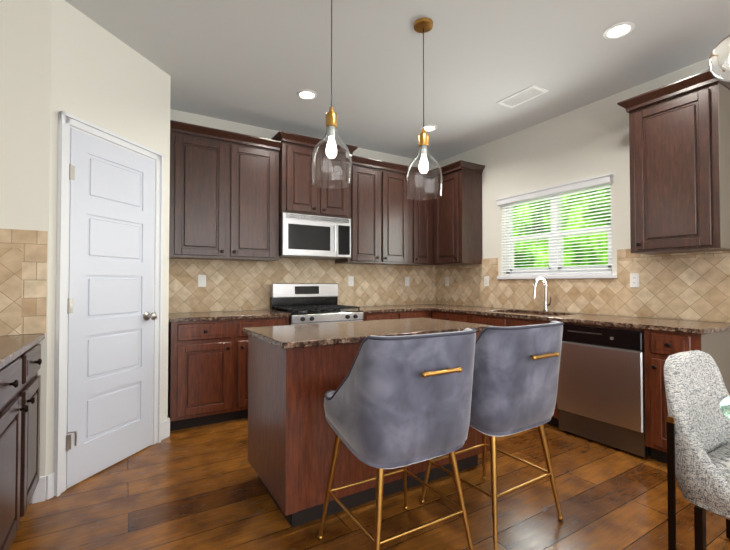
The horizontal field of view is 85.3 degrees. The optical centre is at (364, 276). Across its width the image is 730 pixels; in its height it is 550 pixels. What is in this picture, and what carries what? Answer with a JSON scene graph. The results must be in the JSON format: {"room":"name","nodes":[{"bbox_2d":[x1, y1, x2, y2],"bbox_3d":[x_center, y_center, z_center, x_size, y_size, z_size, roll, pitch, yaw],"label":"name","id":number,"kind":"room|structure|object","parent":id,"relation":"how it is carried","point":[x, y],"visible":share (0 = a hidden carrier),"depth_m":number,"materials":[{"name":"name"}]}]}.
{"room":"kitchen","nodes":[
{"label":"kitchen","id":0,"kind":"room"},
{"bbox_2d":[0,0,724,503],"bbox_3d":[0.455,-0.194,1.730,4.971,2.830,6.034,1,-1,-31],"label":"wall","id":1,"kind":"structure","parent":0,"point":[56,56],"depth_m":2.63,"materials":[{"name":"white paint"}]},
{"bbox_2d":[32,111,169,503],"bbox_3d":[-1.646,0.152,2.641,0.067,2.170,1.016,0,-1,14],"label":"door frame","id":2,"kind":"structure","parent":1,"relation":"attached to","point":[50,485],"depth_m":2.28,"materials":[{"name":"white wood"}]},
{"bbox_2d":[66,128,156,487],"bbox_3d":[-1.634,0.180,2.614,0.488,2.088,0.482,1,-1,-31],"label":"pantry door","id":3,"kind":"structure","parent":1,"relation":"in","point":[112,315],"depth_m":2.56,"materials":[{"name":"white wood"}]},
{"bbox_2d":[198,275,205,286],"bbox_3d":[-1.575,0.042,3.826,0.072,0.116,0.012,1,-1,-31],"label":"electrical outlet","id":4,"kind":"object","parent":1,"relation":"attached to","point":[201,280],"visible":1,"depth_m":3.83,"materials":[{"name":"white plastic"}]},
{"bbox_2d":[169,120,283,264],"bbox_3d":[-1.330,-0.779,3.761,0.980,1.230,0.380,1,-1,-31],"label":"upper cabinet","id":5,"kind":"object","parent":1,"relation":"attached to","point":[232,195],"depth_m":3.62,"materials":[{"name":"brown wood"}]},
{"bbox_2d":[280,131,351,220],"bbox_3d":[-0.581,-1.004,4.222,0.768,0.765,0.420,1,-1,-31],"label":"upper cabinet","id":6,"kind":"object","parent":1,"relation":"attached to","point":[298,195],"depth_m":3.96,"materials":[{"name":"brown wood"}]},
{"bbox_2d":[279,212,350,259],"bbox_3d":[-0.565,-0.407,4.187,0.760,0.418,0.458,1,-1,-31],"label":"microwave","id":7,"kind":"object","parent":6,"relation":"attached to","point":[302,236],"visible":0.98,"depth_m":4.01,"materials":[{"name":"silver metal"}]},
{"bbox_2d":[348,276,353,285],"bbox_3d":[-0.166,0.057,4.687,0.072,0.116,0.008,1,-1,-31],"label":"electrical outlet","id":8,"kind":"object","parent":1,"relation":"attached to","point":[350,280],"visible":1,"depth_m":4.68,"materials":[{"name":"white plastic"}]},
{"bbox_2d":[0,229,729,335],"bbox_3d":[-0.208,0.042,2.815,4.670,0.564,3.184,1,-1,-31],"label":"backsplash","id":9,"kind":"structure","parent":1,"relation":"attached to","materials":[{"name":"tile"}]},
{"bbox_2d":[332,146,415,264],"bbox_3d":[0.111,-0.764,4.639,0.844,1.230,0.380,1,-1,-31],"label":"upper cabinet","id":10,"kind":"object","parent":1,"relation":"attached to","point":[383,223],"depth_m":4.54,"materials":[{"name":"brown wood"}]},
{"bbox_2d":[405,277,409,285],"bbox_3d":[0.547,0.065,5.121,0.072,0.116,0.008,1,-1,-31],"label":"electrical outlet","id":11,"kind":"object","parent":1,"relation":"attached to","point":[407,281],"visible":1,"depth_m":5.12,"materials":[{"name":"white plastic"}]},
{"bbox_2d":[416,199,431,268],"bbox_3d":[0.630,-0.721,4.954,0.369,1.155,0.380,1,-1,-31],"label":"upper cabinet","id":12,"kind":"object","parent":1,"relation":"attached to","point":[423,207],"depth_m":4.85,"materials":[{"name":"brown wood"}]},
{"bbox_2d":[445,277,448,285],"bbox_3d":[1.073,0.066,5.173,0.008,0.116,0.072,1,-1,-31],"label":"electrical outlet","id":13,"kind":"object","parent":1,"relation":"attached to","point":[446,281],"visible":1,"depth_m":5.17,"materials":[{"name":"white plastic"}]},
{"bbox_2d":[432,160,487,264],"bbox_3d":[1.103,-0.724,4.779,0.400,1.155,0.548,1,-1,-31],"label":"upper cabinet","id":14,"kind":"object","parent":1,"relation":"attached to","point":[457,214],"depth_m":4.63,"materials":[{"name":"brown wood"}]},
{"bbox_2d":[484,276,488,285],"bbox_3d":[1.415,0.056,4.611,0.008,0.116,0.072,1,-1,-31],"label":"electrical outlet","id":15,"kind":"object","parent":1,"relation":"attached to","point":[486,280],"visible":1,"depth_m":4.61,"materials":[{"name":"white plastic"}]},
{"bbox_2d":[497,184,616,278],"bbox_3d":[1.884,-0.415,3.975,0.170,0.880,1.265,1,-1,-31],"label":"window","id":16,"kind":"structure","parent":1,"relation":"in","point":[550,268],"depth_m":3.97,"materials":[{"name":"white"}]},
{"bbox_2d":[496,173,613,275],"bbox_3d":[1.830,-0.444,3.942,0.098,0.863,1.227,1,-1,-31],"label":"window blinds","id":17,"kind":"object","parent":16,"relation":"attached to","point":[593,182],"visible":0.9,"depth_m":3.84,"materials":[{"name":"white plastic"}]},
{"bbox_2d":[630,273,638,286],"bbox_3d":[2.228,0.033,3.276,0.008,0.116,0.072,1,-1,-31],"label":"electrical outlet","id":18,"kind":"object","parent":1,"relation":"attached to","point":[634,279],"visible":1,"depth_m":3.27,"materials":[{"name":"white plastic"}]},
{"bbox_2d":[624,69,729,256],"bbox_3d":[2.291,-0.757,2.875,0.351,1.155,0.533,1,-1,-31],"label":"upper cabinet","id":19,"kind":"object","parent":1,"relation":"attached to","point":[679,132],"depth_m":2.73,"materials":[{"name":"brown wood"}]},
{"bbox_2d":[9,416,729,549],"bbox_3d":[0.455,1.251,1.705,4.971,0.060,6.034,1,-1,-31],"label":"floor","id":20,"kind":"structure","parent":0,"point":[198,488],"depth_m":2.10,"materials":[{"name":"brown wood"}]},
{"bbox_2d":[0,349,27,549],"bbox_3d":[-1.669,0.772,1.363,0.666,0.885,0.552,1,-1,-31],"label":"base cabinet","id":21,"kind":"object","parent":20,"relation":"on","point":[14,373],"depth_m":1.62,"materials":[{"name":"brown wood"}]},
{"bbox_2d":[0,333,43,364],"bbox_3d":[-1.534,0.311,1.162,0.667,0.030,1.988,1,-1,-31],"label":"countertop","id":22,"kind":"structure","parent":21,"relation":"on","point":[11,344],"depth_m":1.85,"materials":[{"name":"brown stone"}]},
{"bbox_2d":[28,337,44,504],"bbox_3d":[-1.935,0.780,1.799,0.666,0.885,0.469,1,-1,-31],"label":"base cabinet","id":23,"kind":"object","parent":20,"relation":"on","point":[34,351],"depth_m":1.99,"materials":[{"name":"brown wood"}]},
{"bbox_2d":[168,317,235,430],"bbox_3d":[-1.481,0.809,3.511,0.490,0.885,0.640,1,-1,-31],"label":"base cabinet","id":24,"kind":"object","parent":20,"relation":"on","point":[201,354],"depth_m":3.24,"materials":[{"name":"brown wood"}]},
{"bbox_2d":[168,309,289,320],"bbox_3d":[-1.276,0.354,3.633,1.000,0.030,0.643,1,-1,-31],"label":"countertop","id":25,"kind":"structure","parent":24,"relation":"on","point":[219,312],"depth_m":3.51,"materials":[{"name":"brown stone"}]},
{"bbox_2d":[236,317,288,419],"bbox_3d":[-1.063,0.814,3.766,0.490,0.885,0.640,1,-1,-31],"label":"base cabinet","id":26,"kind":"object","parent":20,"relation":"on","point":[241,322],"depth_m":3.41,"materials":[{"name":"brown wood"}]},
{"bbox_2d":[270,283,362,324],"bbox_3d":[-0.492,0.666,4.049,0.760,1.190,0.702,1,-1,-31],"label":"range","id":27,"kind":"object","parent":20,"relation":"on","point":[308,303],"visible":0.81,"depth_m":4.12,"materials":[{"name":"silver metal"}]},
{"bbox_2d":[245,333,489,527],"bbox_3d":[0.031,0.793,2.533,1.388,0.886,0.724,1,-1,-31],"label":"kitchen island","id":28,"kind":"object","parent":20,"relation":"on","point":[296,373],"depth_m":1.99,"materials":[{"name":"brown wood"}]},
{"bbox_2d":[243,317,492,348],"bbox_3d":[0.043,0.334,2.522,1.440,0.030,0.730,1,-1,-31],"label":"island countertop","id":29,"kind":"structure","parent":28,"relation":"on","point":[337,333],"depth_m":2.32,"materials":[{"name":"brown stone"}]},
{"bbox_2d":[352,309,399,320],"bbox_3d":[-0.002,0.825,4.411,0.442,0.885,0.640,1,-1,-31],"label":"base cabinet","id":30,"kind":"object","parent":20,"relation":"on","point":[388,313],"depth_m":4.17,"materials":[{"name":"brown wood"}]},
{"bbox_2d":[347,305,439,312],"bbox_3d":[0.468,0.372,4.694,1.531,0.030,0.643,1,-1,-31],"label":"countertop","id":31,"kind":"structure","parent":30,"relation":"on","point":[364,308],"depth_m":4.52,"materials":[{"name":"brown stone"}]},
{"bbox_2d":[318,328,475,549],"bbox_3d":[0.145,0.721,1.722,0.550,1.000,0.604,1,-1,-31],"label":"stool","id":32,"kind":"object","parent":20,"relation":"on","point":[393,402],"visible":1,"depth_m":1.50,"materials":[{"name":"grey fabric"}]},
{"bbox_2d":[400,309,431,318],"bbox_3d":[0.390,0.829,4.650,0.477,0.885,0.640,1,-1,-31],"label":"base cabinet","id":33,"kind":"object","parent":20,"relation":"on","point":[404,313],"depth_m":4.39,"materials":[{"name":"brown wood"}]},
{"bbox_2d":[432,309,467,322],"bbox_3d":[1.166,0.825,4.414,0.640,0.885,0.611,1,-1,-31],"label":"base cabinet","id":34,"kind":"object","parent":20,"relation":"on","point":[460,317],"depth_m":4.22,"materials":[{"name":"brown wood"}]},
{"bbox_2d":[468,313,503,326],"bbox_3d":[1.447,0.817,3.953,0.640,0.885,0.469,1,-1,-31],"label":"base cabinet","id":35,"kind":"object","parent":20,"relation":"on","point":[472,317],"depth_m":3.81,"materials":[{"name":"brown wood"}]},
{"bbox_2d":[420,321,563,549],"bbox_3d":[0.667,0.726,2.038,0.549,1.000,0.602,1,-1,-31],"label":"stool","id":36,"kind":"object","parent":20,"relation":"on","point":[515,379],"visible":0.75,"depth_m":1.79,"materials":[{"name":"grey fabric"}]},
{"bbox_2d":[504,313,559,423],"bbox_3d":[1.679,0.810,3.572,0.640,0.885,0.422,1,-1,-31],"label":"base cabinet","id":37,"kind":"object","parent":20,"relation":"on","point":[508,321],"depth_m":3.52,"materials":[{"name":"brown wood"}]},
{"bbox_2d":[548,321,647,446],"bbox_3d":[1.975,0.802,3.086,0.640,0.885,0.716,1,-1,-31],"label":"base cabinet","id":38,"kind":"object","parent":20,"relation":"on","point":[554,421],"depth_m":2.66,"materials":[{"name":"brown wood"}]},
{"bbox_2d":[557,324,650,457],"bbox_3d":[1.952,0.803,3.073,0.616,0.843,0.616,1,-1,-31],"label":"dishwasher","id":39,"kind":"object","parent":38,"relation":"in","point":[601,390],"visible":0.77,"depth_m":2.87,"materials":[{"name":"silver metal"}]},
{"bbox_2d":[648,329,729,462],"bbox_3d":[2.230,0.795,2.668,0.640,0.885,0.265,1,-1,-31],"label":"base cabinet","id":40,"kind":"object","parent":20,"relation":"on","point":[660,345],"depth_m":2.57,"materials":[{"name":"brown wood"}]},
{"bbox_2d":[436,305,729,332],"bbox_3d":[1.658,0.353,3.593,0.643,0.030,2.481,1,-1,-31],"label":"countertop","id":41,"kind":"structure","parent":40,"relation":"on","point":[668,324],"depth_m":3.05,"materials":[{"name":"brown stone"}]},
{"bbox_2d":[533,277,550,311],"bbox_3d":[1.721,0.174,3.832,0.222,0.336,0.108,1,-1,-31],"label":"faucet","id":42,"kind":"object","parent":41,"relation":"on","point":[546,304],"visible":1,"depth_m":3.88,"materials":[{"name":"silver metal"}]},
{"bbox_2d":[664,350,729,549],"bbox_3d":[1.566,0.772,1.513,0.600,0.890,0.599,1,-1,-31],"label":"dining chair","id":43,"kind":"object","parent":20,"relation":"on","point":[698,442],"visible":0.98,"depth_m":1.56,"materials":[{"name":"fabric"}]},
{"bbox_2d":[719,396,729,419],"bbox_3d":[1.676,0.829,1.042,1.100,0.760,1.100,1,-1,-31],"label":"dining table","id":44,"kind":"object","parent":20,"relation":"on","point":[724,405],"visible":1,"depth_m":1.39,"materials":[{"name":"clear glass"}]},
{"bbox_2d":[65,0,729,161],"bbox_3d":[0.455,-1.649,1.755,4.971,0.080,6.034,1,-1,-31],"label":"ceiling","id":45,"kind":"structure","parent":0,"point":[259,63],"depth_m":2.86,"materials":[{"name":"grey paint"}]},
{"bbox_2d":[297,90,316,99],"bbox_3d":[-0.504,-1.573,3.433,0.176,0.011,0.176,1,-1,-31],"label":"recessed light","id":46,"kind":"object","parent":45,"relation":"in","point":[307,94],"visible":1,"depth_m":3.43,"materials":[{"name":"white plastic"}]},
{"bbox_2d":[310,0,351,188],"bbox_3d":[-0.185,-1.053,2.190,0.232,1.094,0.232,1,-1,-31],"label":"pendant light","id":47,"kind":"object","parent":45,"relation":"hanging from","point":[331,164],"visible":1,"depth_m":2.11,"materials":[{"name":"clear glass"}]},
{"bbox_2d":[405,17,442,199],"bbox_3d":[0.369,-1.048,2.492,0.232,1.094,0.232,1,-1,-31],"label":"pendant light","id":48,"kind":"object","parent":45,"relation":"hanging from","point":[423,180],"visible":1,"depth_m":2.42,"materials":[{"name":"clear glass"}]},
{"bbox_2d":[421,125,436,131],"bbox_3d":[0.673,-1.560,4.173,0.176,0.011,0.176,1,-1,-31],"label":"recessed light","id":49,"kind":"object","parent":45,"relation":"in","point":[430,127],"visible":0.81,"depth_m":4.16,"materials":[{"name":"white plastic"}]},
{"bbox_2d":[497,85,548,107],"bbox_3d":[1.377,-1.575,3.478,0.200,0.008,0.380,1,-1,-31],"label":"ceiling vent","id":50,"kind":"object","parent":45,"relation":"in","point":[523,96],"visible":1,"depth_m":3.46,"materials":[{"name":"white plastic"}]},
{"bbox_2d":[603,21,634,38],"bbox_3d":[1.643,-1.588,2.563,0.176,0.011,0.176,1,-1,-31],"label":"recessed light","id":51,"kind":"object","parent":45,"relation":"in","point":[618,30],"visible":1,"depth_m":2.56,"materials":[{"name":"white plastic"}]},
{"bbox_2d":[709,35,729,81],"bbox_3d":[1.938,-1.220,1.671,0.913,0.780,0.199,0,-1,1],"label":"globe pendant light","id":52,"kind":"object","parent":45,"relation":"hanging from","point":[719,63],"visible":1,"depth_m":1.67,"materials":[{"name":"clear glass"}]},
{"label":"outside","id":53,"kind":"structure","parent":0,"visible":0},
{"bbox_2d":[513,188,610,268],"bbox_3d":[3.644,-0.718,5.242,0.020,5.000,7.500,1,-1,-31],"label":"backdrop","id":54,"kind":"structure","parent":53,"point":[577,257],"depth_m":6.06,"materials":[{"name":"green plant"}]}
]}

